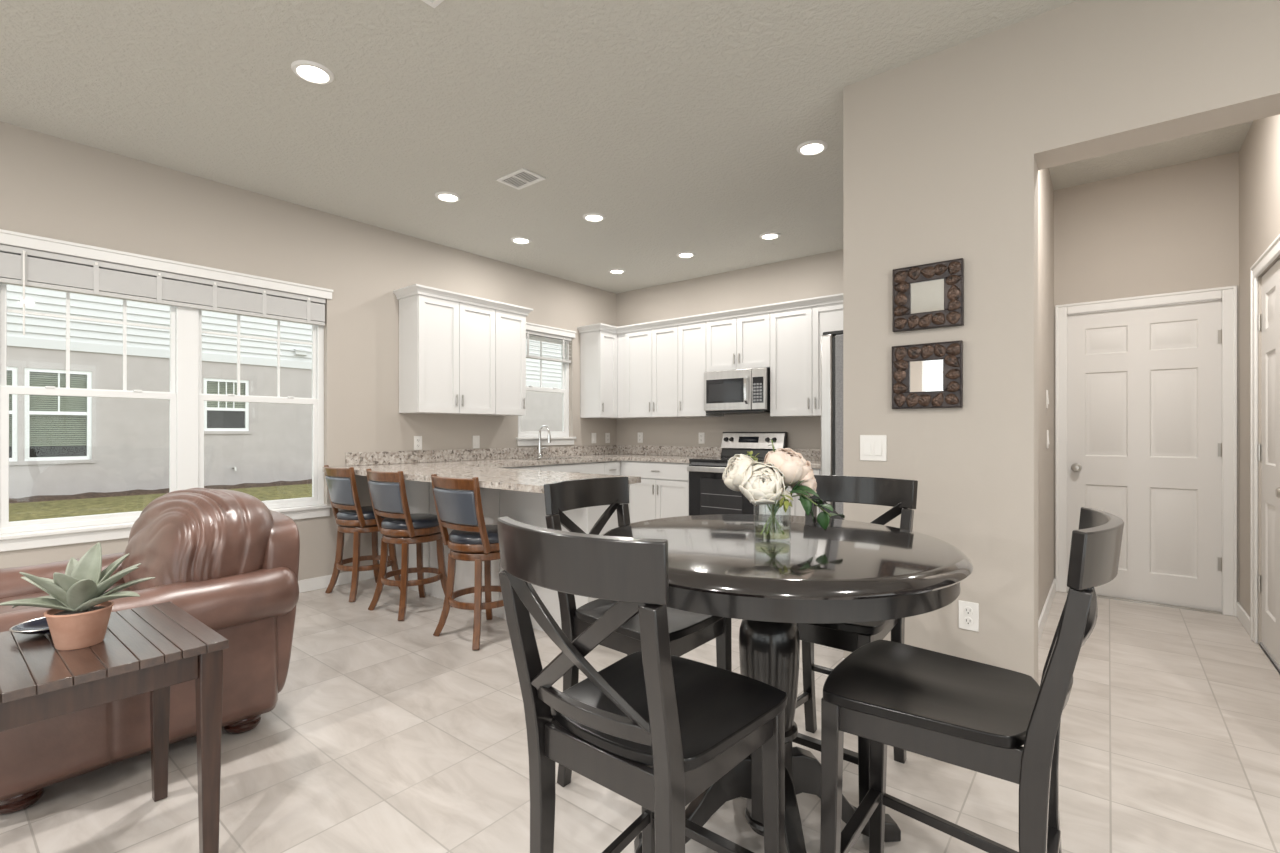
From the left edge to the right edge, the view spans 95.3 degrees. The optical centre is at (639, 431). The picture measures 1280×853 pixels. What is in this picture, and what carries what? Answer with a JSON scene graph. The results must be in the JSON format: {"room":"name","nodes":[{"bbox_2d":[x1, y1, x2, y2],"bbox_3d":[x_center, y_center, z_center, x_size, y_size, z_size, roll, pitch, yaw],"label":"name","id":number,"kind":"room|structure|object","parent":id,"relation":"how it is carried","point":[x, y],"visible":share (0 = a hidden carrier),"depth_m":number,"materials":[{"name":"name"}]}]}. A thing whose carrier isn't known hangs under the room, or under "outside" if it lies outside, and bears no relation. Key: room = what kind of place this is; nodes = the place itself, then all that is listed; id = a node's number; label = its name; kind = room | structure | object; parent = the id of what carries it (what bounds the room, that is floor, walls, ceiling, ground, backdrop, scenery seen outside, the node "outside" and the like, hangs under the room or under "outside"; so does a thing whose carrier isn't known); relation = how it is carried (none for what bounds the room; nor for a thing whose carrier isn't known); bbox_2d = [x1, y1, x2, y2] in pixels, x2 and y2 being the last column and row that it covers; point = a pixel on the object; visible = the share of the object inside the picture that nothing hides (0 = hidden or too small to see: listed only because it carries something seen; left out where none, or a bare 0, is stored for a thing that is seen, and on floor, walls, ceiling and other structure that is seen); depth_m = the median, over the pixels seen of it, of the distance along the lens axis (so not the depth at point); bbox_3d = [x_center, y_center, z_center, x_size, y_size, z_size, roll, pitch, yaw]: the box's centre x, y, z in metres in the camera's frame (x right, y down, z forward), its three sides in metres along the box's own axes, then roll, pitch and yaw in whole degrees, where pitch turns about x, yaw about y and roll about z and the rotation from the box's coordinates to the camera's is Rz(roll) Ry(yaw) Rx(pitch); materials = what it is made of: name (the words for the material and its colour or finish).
{"room":"dining area","nodes":[
{"label":"dining area","id":0,"kind":"room"},
{"bbox_2d":[44,601,113,649],"bbox_3d":[-1.479,0.514,1.541,0.134,0.096,0.134,0,0,39],"label":"pot","id":1,"kind":"object","parent":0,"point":[71,627],"depth_m":1.51,"materials":[{"name":"ceramic"}]},
{"bbox_2d":[0,121,615,580],"bbox_3d":[-3.098,-0.238,3.641,0.150,2.840,9.100,0,0,39],"label":"wall","id":2,"kind":"structure","parent":0,"point":[53,187],"depth_m":4.44,"materials":[{"name":"beige paint"}]},
{"bbox_2d":[0,229,332,551],"bbox_3d":[-2.939,-0.217,3.780,0.145,1.718,1.785,0,0,39],"label":"window","id":3,"kind":"structure","parent":2,"relation":"in","point":[186,399],"depth_m":3.74,"materials":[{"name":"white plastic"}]},
{"bbox_2d":[0,244,324,334],"bbox_3d":[-2.922,-0.763,3.767,0.071,0.479,1.694,0,0,39],"label":"window blind","id":4,"kind":"object","parent":3,"relation":"attached to","point":[19,266],"visible":1,"depth_m":3.60,"materials":[{"name":"grey plastic"}]},
{"bbox_2d":[298,570,373,592],"bbox_3d":[-3.963,1.136,2.432,0.014,0.092,5.830,0,0,39],"label":"baseboard","id":5,"kind":"structure","parent":2,"relation":"attached to","point":[316,583],"depth_m":4.41,"materials":[{"name":"white paint"}]},
{"bbox_2d":[414,436,421,449],"bbox_3d":[-1.902,0.099,5.003,0.009,0.120,0.076,0,0,39],"label":"wall outlet","id":6,"kind":"object","parent":2,"relation":"attached to","point":[417,439],"visible":1,"depth_m":5.00,"materials":[{"name":"white plastic"}]},
{"bbox_2d":[399,294,494,414],"bbox_3d":[-1.650,-0.628,5.060,0.320,0.949,0.754,0,0,39],"label":"upper cabinet","id":7,"kind":"object","parent":2,"relation":"attached to","point":[447,347],"visible":1,"depth_m":4.88,"materials":[{"name":"white paint"}]},
{"bbox_2d":[393,284,532,315],"bbox_3d":[-1.529,-1.132,5.189,0.358,0.066,1.208,0,0,39],"label":"crown molding","id":8,"kind":"structure","parent":2,"relation":"attached to","point":[415,289],"depth_m":4.93,"materials":[{"name":"white paint"}]},
{"bbox_2d":[473,436,479,448],"bbox_3d":[-1.532,0.099,5.462,0.012,0.120,0.076,0,0,39],"label":"light switch","id":9,"kind":"object","parent":2,"relation":"attached to","point":[476,439],"visible":1,"depth_m":5.46,"materials":[{"name":"white plastic"}]},
{"bbox_2d":[492,310,525,415],"bbox_3d":[-1.304,-0.628,5.492,0.321,0.950,0.352,0,0,39],"label":"upper cabinet","id":10,"kind":"object","parent":2,"relation":"attached to","point":[510,328],"visible":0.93,"depth_m":5.41,"materials":[{"name":"white paint"}]},
{"bbox_2d":[345,445,721,465],"bbox_3d":[-0.701,0.216,5.308,1.500,0.104,3.200,0,0,39],"label":"backsplash","id":11,"kind":"structure","parent":2,"relation":"attached to","point":[386,457],"depth_m":5.74,"materials":[{"name":"stone"}]},
{"bbox_2d":[516,322,575,445],"bbox_3d":[-1.015,-0.479,6.175,0.146,1.253,0.830,0,0,39],"label":"window","id":12,"kind":"structure","parent":2,"relation":"in","point":[525,438],"depth_m":6.26,"materials":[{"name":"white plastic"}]},
{"bbox_2d":[526,330,571,362],"bbox_3d":[-1.004,-0.894,6.166,0.058,0.277,0.740,0,0,39],"label":"window blind","id":13,"kind":"object","parent":12,"relation":"attached to","point":[529,333],"visible":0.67,"depth_m":6.18,"materials":[{"name":"grey plastic"}]},
{"bbox_2d":[580,330,627,418],"bbox_3d":[-0.350,-0.628,6.679,0.320,0.950,0.618,0,0,39],"label":"upper cabinet","id":14,"kind":"object","parent":2,"relation":"attached to","point":[598,349],"visible":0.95,"depth_m":6.45,"materials":[{"name":"white paint"}]},
{"bbox_2d":[577,293,842,333],"bbox_3d":[0.734,-1.132,5.554,3.430,0.066,0.320,0,0,39],"label":"crown molding","id":15,"kind":"structure","parent":14,"relation":"attached to","point":[836,298],"depth_m":5.68,"materials":[{"name":"white paint"}]},
{"bbox_2d":[0,0,1077,293],"bbox_3d":[-0.185,-1.738,1.303,7.620,0.160,9.100,0,0,39],"label":"ceiling","id":16,"kind":"structure","parent":0,"point":[682,124],"depth_m":2.96,"materials":[{"name":"grey paint"}]},
{"bbox_2d":[291,60,333,84],"bbox_3d":[-1.509,-1.655,2.692,0.176,0.018,0.176,0,0,39],"label":"recessed light","id":17,"kind":"object","parent":16,"relation":"in","point":[310,71],"visible":1,"depth_m":2.68,"materials":[{"name":"white paint"}]},
{"bbox_2d":[422,0,443,7],"bbox_3d":[-0.756,-1.653,2.117,0.270,0.010,0.190,0,0,39],"label":"ceiling vent","id":18,"kind":"object","parent":16,"relation":"in","point":[433,3],"visible":1,"depth_m":2.24,"materials":[{"name":"grey metal"}]},
{"bbox_2d":[435,191,460,201],"bbox_3d":[-1.355,-1.655,4.118,0.176,0.018,0.176,0,0,39],"label":"recessed light","id":19,"kind":"object","parent":16,"relation":"in","point":[444,196],"visible":1,"depth_m":4.11,"materials":[{"name":"white paint"}]},
{"bbox_2d":[496,168,545,189],"bbox_3d":[-0.781,-1.653,3.827,0.270,0.010,0.190,0,0,39],"label":"ceiling vent","id":20,"kind":"object","parent":16,"relation":"in","point":[521,178],"visible":1,"depth_m":3.82,"materials":[{"name":"white metal"}]},
{"bbox_2d":[511,237,530,243],"bbox_3d":[-1.031,-1.655,5.054,0.176,0.018,0.176,0,0,39],"label":"recessed light","id":21,"kind":"object","parent":16,"relation":"in","point":[519,240],"visible":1,"depth_m":5.05,"materials":[{"name":"white paint"}]},
{"bbox_2d":[583,213,604,221],"bbox_3d":[-0.355,-1.655,4.512,0.176,0.018,0.176,0,0,39],"label":"recessed light","id":22,"kind":"object","parent":16,"relation":"in","point":[592,217],"visible":1,"depth_m":4.51,"materials":[{"name":"white paint"}]},
{"bbox_2d":[609,269,624,273],"bbox_3d":[-0.238,-1.655,6.031,0.176,0.018,0.176,0,0,39],"label":"recessed light","id":23,"kind":"object","parent":16,"relation":"in","point":[613,271],"visible":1,"depth_m":6.04,"materials":[{"name":"white paint"}]},
{"bbox_2d":[677,252,694,257],"bbox_3d":[0.430,-1.655,5.469,0.176,0.018,0.176,0,0,39],"label":"recessed light","id":24,"kind":"object","parent":16,"relation":"in","point":[681,254],"visible":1,"depth_m":5.46,"materials":[{"name":"white paint"}]},
{"bbox_2d":[759,232,780,239],"bbox_3d":[1.100,-1.655,4.939,0.176,0.018,0.176,0,0,39],"label":"recessed light","id":25,"kind":"object","parent":16,"relation":"in","point":[769,235],"visible":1,"depth_m":4.93,"materials":[{"name":"white paint"}]},
{"bbox_2d":[796,140,827,155],"bbox_3d":[1.004,-1.655,3.408,0.176,0.018,0.176,0,0,39],"label":"recessed light","id":26,"kind":"object","parent":16,"relation":"in","point":[813,147],"visible":1,"depth_m":3.40,"materials":[{"name":"white paint"}]},
{"bbox_2d":[0,578,1279,852],"bbox_3d":[-0.185,1.242,1.303,7.620,0.120,9.100,0,0,39],"label":"floor","id":27,"kind":"structure","parent":0,"point":[383,733],"depth_m":2.05,"materials":[{"name":"tile"}]},
{"bbox_2d":[0,602,228,852],"bbox_3d":[-1.517,0.872,1.521,0.571,0.620,0.593,0,0,39],"label":"end table","id":28,"kind":"object","parent":27,"relation":"on","point":[154,648],"visible":0.88,"depth_m":1.53,"materials":[{"name":"brown wood"}]},
{"bbox_2d":[9,617,50,633],"bbox_3d":[-1.637,0.546,1.651,0.162,0.024,0.200,0,0,39],"label":"shallow dish","id":29,"kind":"object","parent":28,"relation":"on","point":[39,625],"visible":0.29,"depth_m":1.62,"materials":[{"name":"silver"}]},
{"bbox_2d":[0,542,154,649],"bbox_3d":[-1.489,0.433,1.530,0.343,0.258,0.226,0,0,-22],"label":"agave","id":30,"kind":"object","parent":28,"relation":"on","point":[78,616],"visible":1,"depth_m":1.51,"materials":[{"name":"plant"}]},
{"bbox_2d":[0,488,299,814],"bbox_3d":[-2.061,0.714,2.352,1.111,0.935,1.008,0,0,39],"label":"armchair","id":31,"kind":"object","parent":27,"relation":"on","point":[229,561],"visible":0.73,"depth_m":2.21,"materials":[{"name":"brown leather"}]},
{"bbox_2d":[0,583,130,613],"bbox_3d":[-2.188,0.727,2.195,0.745,0.167,0.603,0,0,39],"label":"seat cushion","id":32,"kind":"object","parent":31,"relation":"on","point":[33,591],"depth_m":2.31,"materials":[{"name":"brown leather"}]},
{"bbox_2d":[122,488,273,590],"bbox_3d":[-1.894,0.482,2.496,0.831,0.472,0.421,0,0,39],"label":"cushion","id":33,"kind":"object","parent":31,"relation":"on","point":[192,536],"depth_m":2.27,"materials":[{"name":"brown leather"}]},
{"bbox_2d":[324,465,400,601],"bbox_3d":[-2.034,0.717,4.287,0.416,0.942,0.468,0,0,39],"label":"bar stool","id":34,"kind":"object","parent":27,"relation":"on","point":[355,519],"visible":0.91,"depth_m":4.13,"materials":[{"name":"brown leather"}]},
{"bbox_2d":[337,506,386,519],"bbox_3d":[-2.020,0.597,4.304,0.386,0.065,0.386,0,0,39],"label":"seat cushion","id":35,"kind":"object","parent":34,"relation":"on","point":[366,512],"depth_m":4.14,"materials":[{"name":"grey leather"}]},
{"bbox_2d":[366,468,453,620],"bbox_3d":[-1.535,0.717,3.886,0.416,0.942,0.468,0,0,38],"label":"bar stool","id":36,"kind":"object","parent":27,"relation":"on","point":[389,500],"visible":0.96,"depth_m":3.74,"materials":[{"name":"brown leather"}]},
{"bbox_2d":[381,513,438,529],"bbox_3d":[-1.521,0.597,3.904,0.386,0.065,0.386,0,0,38],"label":"seat cushion","id":37,"kind":"object","parent":36,"relation":"on","point":[417,521],"depth_m":3.76,"materials":[{"name":"grey leather"}]},
{"bbox_2d":[431,474,503,649],"bbox_3d":[-0.932,0.717,3.399,0.416,0.942,0.468,0,0,38],"label":"bar stool","id":38,"kind":"object","parent":27,"relation":"on","point":[458,509],"visible":0.86,"depth_m":3.24,"materials":[{"name":"red wood"}]},
{"bbox_2d":[449,525,498,544],"bbox_3d":[-0.918,0.597,3.417,0.386,0.065,0.386,0,0,38],"label":"seat cushion","id":39,"kind":"object","parent":38,"relation":"on","point":[457,536],"depth_m":3.25,"materials":[{"name":"grey leather"}]},
{"bbox_2d":[377,480,629,631],"bbox_3d":[-1.187,0.743,3.998,2.378,0.878,0.649,0,0,39],"label":"base cabinet","id":40,"kind":"object","parent":27,"relation":"on","point":[529,508],"visible":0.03,"depth_m":3.74,"materials":[{"name":"white paint"}]},
{"bbox_2d":[323,454,707,492],"bbox_3d":[-0.380,0.286,4.942,2.460,0.037,3.368,0,0,39],"label":"countertop","id":41,"kind":"structure","parent":40,"relation":"on","point":[490,473],"depth_m":4.01,"materials":[{"name":"stone"}]},
{"bbox_2d":[537,425,550,457],"bbox_3d":[-0.980,0.102,5.939,0.105,0.332,0.177,0,0,-28],"label":"faucet","id":42,"kind":"object","parent":41,"relation":"on","point":[543,426],"visible":1,"depth_m":5.96,"materials":[{"name":"silver metal"}]},
{"bbox_2d":[502,465,539,469],"bbox_3d":[-1.384,0.743,5.144,0.631,0.878,0.810,0,0,39],"label":"base cabinet","id":43,"kind":"object","parent":27,"relation":"on","point":[536,467],"visible":0.07,"depth_m":5.15,"materials":[{"name":"white paint"}]},
{"bbox_2d":[539,462,604,473],"bbox_3d":[-0.861,0.743,5.795,0.631,0.878,0.860,0,0,39],"label":"base cabinet","id":44,"kind":"object","parent":27,"relation":"on","point":[588,467],"visible":0.2,"depth_m":5.65,"materials":[{"name":"white paint"}]},
{"bbox_2d":[603,460,620,474],"bbox_3d":[-0.501,0.743,6.244,0.631,0.878,0.291,0,0,39],"label":"base cabinet","id":45,"kind":"object","parent":27,"relation":"on","point":[611,467],"visible":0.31,"depth_m":6.04,"materials":[{"name":"white paint"}]},
{"bbox_2d":[544,477,731,786],"bbox_3d":[-0.015,0.680,1.980,0.556,1.009,0.431,0,0,39],"label":"dining chair","id":46,"kind":"object","parent":27,"relation":"on","point":[688,631],"visible":0.37,"depth_m":1.94,"materials":[{"name":"black wood"}]},
{"bbox_2d":[497,516,787,852],"bbox_3d":[0.013,0.680,1.238,0.431,1.009,0.556,0,0,39],"label":"dining chair","id":47,"kind":"object","parent":27,"relation":"on","point":[655,728],"visible":1,"depth_m":1.11,"materials":[{"name":"black wood"}]},
{"bbox_2d":[621,460,690,522],"bbox_3d":[0.321,0.743,6.116,0.878,0.878,0.651,0,0,39],"label":"base cabinet","id":48,"kind":"object","parent":27,"relation":"on","point":[663,489],"visible":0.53,"depth_m":5.83,"materials":[{"name":"white paint"}]},
{"bbox_2d":[687,432,786,515],"bbox_3d":[0.928,0.584,5.573,0.714,1.156,0.690,0,0,39],"label":"range","id":49,"kind":"object","parent":27,"relation":"on","point":[709,494],"visible":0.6,"depth_m":5.49,"materials":[{"name":"grey metal"}]},
{"bbox_2d":[689,457,764,462],"bbox_3d":[0.937,0.274,5.584,0.714,0.027,0.618,0,0,39],"label":"cooktop","id":50,"kind":"object","parent":49,"relation":"in","point":[710,459],"depth_m":5.49,"materials":[{"name":"black glass"}]},
{"bbox_2d":[603,514,972,852],"bbox_3d":[0.368,0.742,1.663,1.010,0.880,1.010,0,0,39],"label":"dining table","id":51,"kind":"object","parent":27,"relation":"on","point":[721,565],"visible":0.73,"depth_m":1.48,"materials":[{"name":"black wood"}]},
{"bbox_3d":[0.364,0.241,1.607,0.100,0.118,0.100,0,0,39],"label":"glass vase","id":52,"kind":"object","parent":51,"relation":"on","visible":0},
{"bbox_2d":[722,454,783,533],"bbox_3d":[0.302,0.171,1.606,0.152,0.219,0.116,0,0,39],"label":"peony","id":53,"kind":"object","parent":52,"relation":"on","point":[732,476],"visible":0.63,"depth_m":1.59,"materials":[{"name":"white plant"}]},
{"bbox_2d":[739,461,785,532],"bbox_3d":[0.326,0.181,1.566,0.126,0.204,0.104,0,0,-7],"label":"peony","id":54,"kind":"object","parent":52,"relation":"on","point":[762,484],"visible":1,"depth_m":1.54,"materials":[{"name":"white plant"}]},
{"bbox_2d":[774,494,792,532],"bbox_3d":[0.379,0.220,1.566,0.050,0.123,0.122,0,0,8],"label":"sprig","id":55,"kind":"object","parent":52,"relation":"on","point":[786,501],"visible":0.8,"depth_m":1.53,"materials":[{"name":"green plant"}]},
{"bbox_2d":[760,464,816,534],"bbox_3d":[0.425,0.186,1.615,0.181,0.194,0.087,0,0,-37],"label":"peony","id":56,"kind":"object","parent":52,"relation":"on","point":[809,479],"visible":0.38,"depth_m":1.60,"materials":[{"name":"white plant"}]},
{"bbox_2d":[768,489,810,532],"bbox_3d":[0.380,0.214,1.554,0.130,0.137,0.087,0,0,39],"label":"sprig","id":57,"kind":"object","parent":52,"relation":"on","point":[790,493],"visible":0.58,"depth_m":1.55,"materials":[{"name":"green plant"}]},
{"bbox_2d":[764,448,819,534],"bbox_3d":[0.412,0.165,1.626,0.136,0.236,0.146,0,0,-3],"label":"peony","id":58,"kind":"object","parent":52,"relation":"in","point":[792,464],"visible":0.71,"depth_m":1.59,"materials":[{"name":"white plant"}]},
{"bbox_2d":[765,480,844,533],"bbox_3d":[0.443,0.206,1.572,0.212,0.152,0.079,0,0,14],"label":"sprig","id":59,"kind":"object","parent":52,"relation":"in","point":[823,519],"visible":0.92,"depth_m":1.56,"materials":[{"name":"green plant"}]},
{"bbox_2d":[759,468,820,515],"bbox_3d":[1.669,0.743,5.034,1.101,0.878,0.651,0,0,39],"label":"base cabinet","id":60,"kind":"object","parent":27,"relation":"on","point":[797,509],"visible":0.09,"depth_m":4.93,"materials":[{"name":"white paint"}]},
{"bbox_2d":[761,460,820,468],"bbox_3d":[1.670,0.286,5.036,1.101,0.037,0.656,0,0,39],"label":"countertop","id":61,"kind":"structure","parent":60,"relation":"on","point":[814,463],"depth_m":4.87,"materials":[{"name":"stone"}]},
{"bbox_2d":[821,330,842,517],"bbox_3d":[1.642,0.296,3.536,0.927,1.772,0.830,0,0,39],"label":"refrigerator","id":62,"kind":"object","parent":27,"relation":"on","point":[831,341],"visible":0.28,"depth_m":3.42,"materials":[{"name":"grey metal"}]},
{"bbox_2d":[792,475,917,804],"bbox_3d":[0.697,0.680,2.065,0.431,1.009,0.556,0,0,39],"label":"dining chair","id":63,"kind":"object","parent":27,"relation":"on","point":[900,494],"visible":0.23,"depth_m":2.11,"materials":[{"name":"black wood"}]},
{"bbox_2d":[820,507,1123,852],"bbox_3d":[0.738,0.680,1.325,0.556,1.009,0.431,0,0,39],"label":"dining chair","id":64,"kind":"object","parent":27,"relation":"on","point":[979,717],"visible":1,"depth_m":1.26,"materials":[{"name":"black wood"}]},
{"bbox_2d":[616,152,1238,601],"bbox_3d":[1.876,-0.303,5.387,5.420,2.970,0.150,0,0,39],"label":"wall","id":65,"kind":"structure","parent":0,"point":[1174,228],"depth_m":4.18,"materials":[{"name":"beige paint"}]},
{"bbox_2d":[617,325,683,417],"bbox_3d":[0.161,-0.628,6.430,0.856,0.950,0.360,0,0,39],"label":"upper cabinet","id":66,"kind":"object","parent":65,"relation":"attached to","point":[647,360],"visible":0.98,"depth_m":6.29,"materials":[{"name":"white paint"}]},
{"bbox_2d":[678,321,723,416],"bbox_3d":[0.628,-0.628,6.055,0.341,0.950,0.360,0,0,39],"label":"upper cabinet","id":67,"kind":"object","parent":65,"relation":"attached to","point":[692,336],"visible":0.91,"depth_m":5.94,"materials":[{"name":"white paint"}]},
{"bbox_2d":[699,433,704,443],"bbox_3d":[0.660,0.072,6.261,0.076,0.120,0.010,0,0,39],"label":"wall outlet","id":68,"kind":"object","parent":65,"relation":"attached to","point":[701,435],"visible":1,"depth_m":6.25,"materials":[{"name":"white plastic"}]},
{"bbox_2d":[706,312,769,371],"bbox_3d":[1.032,-0.848,5.731,0.694,0.509,0.360,0,0,39],"label":"upper cabinet","id":69,"kind":"object","parent":65,"relation":"attached to","point":[742,342],"visible":0.8,"depth_m":5.59,"materials":[{"name":"white paint"}]},
{"bbox_2d":[704,367,769,413],"bbox_3d":[1.003,-0.384,5.695,0.671,0.412,0.453,0,0,39],"label":"microwave","id":70,"kind":"object","parent":69,"relation":"attached to","point":[739,391],"visible":0.95,"depth_m":5.53,"materials":[{"name":"silver metal"}]},
{"bbox_2d":[770,307,820,416],"bbox_3d":[1.460,-0.621,5.387,0.402,0.965,0.360,0,0,39],"label":"upper cabinet","id":71,"kind":"object","parent":65,"relation":"attached to","point":[790,330],"visible":0.88,"depth_m":5.27,"materials":[{"name":"white paint"}]},
{"bbox_2d":[790,448,820,459],"bbox_3d":[1.865,0.216,5.286,1.110,0.104,0.020,0,0,39],"label":"backsplash","id":72,"kind":"structure","parent":65,"relation":"attached to","point":[808,454],"depth_m":5.48,"materials":[{"name":"stone"}]},
{"bbox_2d":[812,302,842,415],"bbox_3d":[1.929,-0.621,5.011,0.800,0.964,0.360,0,0,39],"label":"upper cabinet","id":73,"kind":"object","parent":65,"relation":"attached to","point":[828,317],"visible":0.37,"depth_m":5.10,"materials":[{"name":"white paint"}]},
{"bbox_2d":[1067,300,1221,611],"bbox_3d":[3.457,0.158,4.020,0.838,2.025,0.097,0,0,39],"label":"door","id":74,"kind":"structure","parent":65,"relation":"in","point":[1144,385],"depth_m":4.00,"materials":[{"name":"white paint"}]},
{"bbox_2d":[1067,591,1221,613],"bbox_3d":[3.476,1.176,4.064,0.813,0.012,0.110,0,0,39],"label":"trim","id":75,"kind":"structure","parent":65,"relation":"attached to","point":[1100,596],"depth_m":3.96,"materials":[{"name":"white wood"}]},
{"bbox_2d":[1055,286,1237,616],"bbox_3d":[3.441,0.125,4.020,0.949,2.113,0.023,0,0,39],"label":"trim","id":76,"kind":"structure","parent":65,"relation":"attached to","point":[1228,294],"depth_m":3.82,"materials":[{"name":"white paint"}]},
{"bbox_2d":[1038,168,1053,619],"bbox_3d":[2.297,-0.303,3.474,0.133,2.970,2.305,0,0,39],"label":"wall","id":77,"kind":"structure","parent":0,"point":[1045,187],"depth_m":3.71,"materials":[{"name":"beige paint"}]},
{"bbox_2d":[1038,578,1055,643],"bbox_3d":[2.355,1.136,3.428,0.014,0.092,2.305,0,0,39],"label":"baseboard","id":78,"kind":"structure","parent":77,"relation":"attached to","point":[1043,616],"depth_m":3.66,"materials":[{"name":"white paint"}]},
{"bbox_2d":[843,0,1279,682],"bbox_3d":[2.480,-0.353,1.728,3.696,3.070,0.190,0,0,39],"label":"wall","id":79,"kind":"structure","parent":0,"point":[944,151],"depth_m":2.42,"materials":[{"name":"beige paint"}]},
{"bbox_2d":[860,435,886,460],"bbox_3d":[1.085,0.077,2.719,0.120,0.120,0.012,0,0,39],"label":"light switch","id":80,"kind":"object","parent":79,"relation":"attached to","point":[872,447],"visible":1,"depth_m":2.72,"materials":[{"name":"white plastic"}]},
{"bbox_2d":[892,340,962,408],"bbox_3d":[1.257,-0.244,2.566,0.285,0.285,0.032,0,0,39],"label":"wall mirror","id":81,"kind":"object","parent":79,"relation":"attached to","point":[927,375],"visible":1,"depth_m":2.56,"materials":[{"name":"brown metal"}]},
{"bbox_2d":[910,359,942,391],"bbox_3d":[1.262,-0.244,2.571,0.144,0.144,0.004,0,0,39],"label":"mirror glass","id":82,"kind":"object","parent":81,"relation":"attached to","point":[926,375],"depth_m":2.57,"materials":[{"name":"white"}]},
{"bbox_2d":[892,258,963,332],"bbox_3d":[1.260,-0.593,2.563,0.284,0.285,0.032,0,0,39],"label":"wall mirror","id":83,"kind":"object","parent":79,"relation":"attached to","point":[931,295],"visible":1,"depth_m":2.56,"materials":[{"name":"brown metal"}]},
{"bbox_2d":[911,279,943,313],"bbox_3d":[1.265,-0.593,2.569,0.144,0.144,0.004,0,0,39],"label":"mirror glass","id":84,"kind":"object","parent":83,"relation":"attached to","point":[927,295],"depth_m":2.57,"materials":[{"name":"white"}]},
{"bbox_2d":[958,600,978,631],"bbox_3d":[1.392,0.782,2.474,0.076,0.120,0.009,0,0,39],"label":"wall outlet","id":85,"kind":"object","parent":79,"relation":"attached to","point":[968,612],"visible":1,"depth_m":2.47,"materials":[{"name":"white plastic"}]},
{"bbox_2d":[964,607,972,614],"bbox_3d":[1.391,0.760,2.472,0.035,0.035,0.004,0,0,39],"label":"receptacle","id":86,"kind":"object","parent":85,"relation":"attached to","point":[967,610],"depth_m":2.47,"materials":[{"name":"grey plastic"}]},
{"bbox_2d":[964,617,972,624],"bbox_3d":[1.391,0.804,2.472,0.035,0.035,0.004,0,0,39],"label":"receptacle","id":87,"kind":"object","parent":85,"relation":"attached to","point":[967,620],"depth_m":2.47,"materials":[{"name":"grey plastic"}]},
{"bbox_2d":[1049,121,1252,189],"bbox_3d":[2.780,-1.838,3.183,1.250,0.100,2.455,0,0,39],"label":"ceiling","id":88,"kind":"structure","parent":0,"point":[1229,139],"depth_m":3.81,"materials":[{"name":"grey paint"}]},
{"bbox_2d":[1239,114,1279,670],"bbox_3d":[3.154,-0.303,2.787,0.130,2.970,2.305,0,0,39],"label":"wall","id":89,"kind":"structure","parent":0,"point":[1259,153],"depth_m":3.45,"materials":[{"name":"beige paint"}]},
{"bbox_2d":[1237,602,1249,634],"bbox_3d":[3.650,1.136,3.520,0.013,0.091,0.539,0,0,39],"label":"baseboard","id":90,"kind":"structure","parent":89,"relation":"attached to","point":[1244,618],"depth_m":3.53,"materials":[{"name":"white paint"}]},
{"bbox_2d":[1250,234,1279,642],"bbox_3d":[3.174,0.126,2.934,0.024,2.113,0.956,0,0,39],"label":"trim","id":91,"kind":"structure","parent":89,"relation":"attached to","point":[1272,252],"depth_m":3.25,"materials":[{"name":"white paint"}]},
{"bbox_2d":[1258,259,1279,666],"bbox_3d":[3.190,0.158,2.937,0.097,2.025,0.845,0,0,39],"label":"door","id":92,"kind":"structure","parent":89,"relation":"in","point":[1269,318],"depth_m":3.07,"materials":[{"name":"white paint"}]},
{"bbox_2d":[1260,642,1279,671],"bbox_3d":[3.236,1.176,2.884,0.126,0.012,0.820,0,0,39],"label":"trim","id":93,"kind":"structure","parent":89,"relation":"attached to","point":[1261,644],"depth_m":3.03,"materials":[{"name":"white wood"}]},
{"label":"outside","id":94,"kind":"structure","parent":0,"visible":0},
{"bbox_2d":[9,484,311,521],"bbox_3d":[-2.354,1.497,13.432,10.950,0.350,62.000,0,0,39],"label":"lawn","id":95,"kind":"structure","parent":94,"point":[118,504],"depth_m":10.81,"materials":[{"name":"green plant"}]},
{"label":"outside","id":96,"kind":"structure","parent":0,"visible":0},
{"bbox_2d":[9,479,311,503],"bbox_3d":[-5.046,1.327,19.440,0.750,0.190,40.000,0,0,39],"label":"mulch strip","id":97,"kind":"object","parent":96,"point":[39,498],"visible":0.12,"depth_m":12.15,"materials":[{"name":"brown soil"}]},
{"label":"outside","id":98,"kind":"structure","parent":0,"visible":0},
{"bbox_2d":[7,284,561,497],"bbox_3d":[-6.680,-2.398,20.752,4.600,8.040,40.000,0,0,39],"label":"neighbouring house","id":99,"kind":"structure","parent":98,"point":[59,445],"depth_m":12.75,"materials":[{"name":"grey paint"}]},
{"bbox_2d":[7,371,11,445],"bbox_3d":[-12.774,-0.439,10.653,0.021,1.458,1.821,0,0,39],"label":"blind","id":100,"kind":"object","parent":99,"relation":"hanging from","point":[8,372],"depth_m":11.33,"materials":[{"name":"grey plastic"}]},
{"bbox_2d":[29,372,86,445],"bbox_3d":[-11.813,-0.439,11.850,0.021,1.458,0.871,0,0,39],"label":"blind","id":101,"kind":"object","parent":99,"relation":"hanging from","point":[73,403],"depth_m":11.81,"materials":[{"name":"grey plastic"}]},
{"bbox_2d":[207,382,244,407],"bbox_3d":[-10.016,-0.848,14.088,0.021,0.660,0.831,0,0,39],"label":"blind","id":102,"kind":"object","parent":99,"relation":"hanging from","point":[220,383],"depth_m":14.05,"materials":[{"name":"grey plastic"}]},
{"bbox_2d":[294,349,307,355],"bbox_3d":[-8.841,-2.072,15.216,0.160,0.167,0.300,0,0,39],"label":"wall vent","id":103,"kind":"object","parent":99,"relation":"attached to","point":[297,352],"depth_m":15.19,"materials":[{"name":"white plastic"}]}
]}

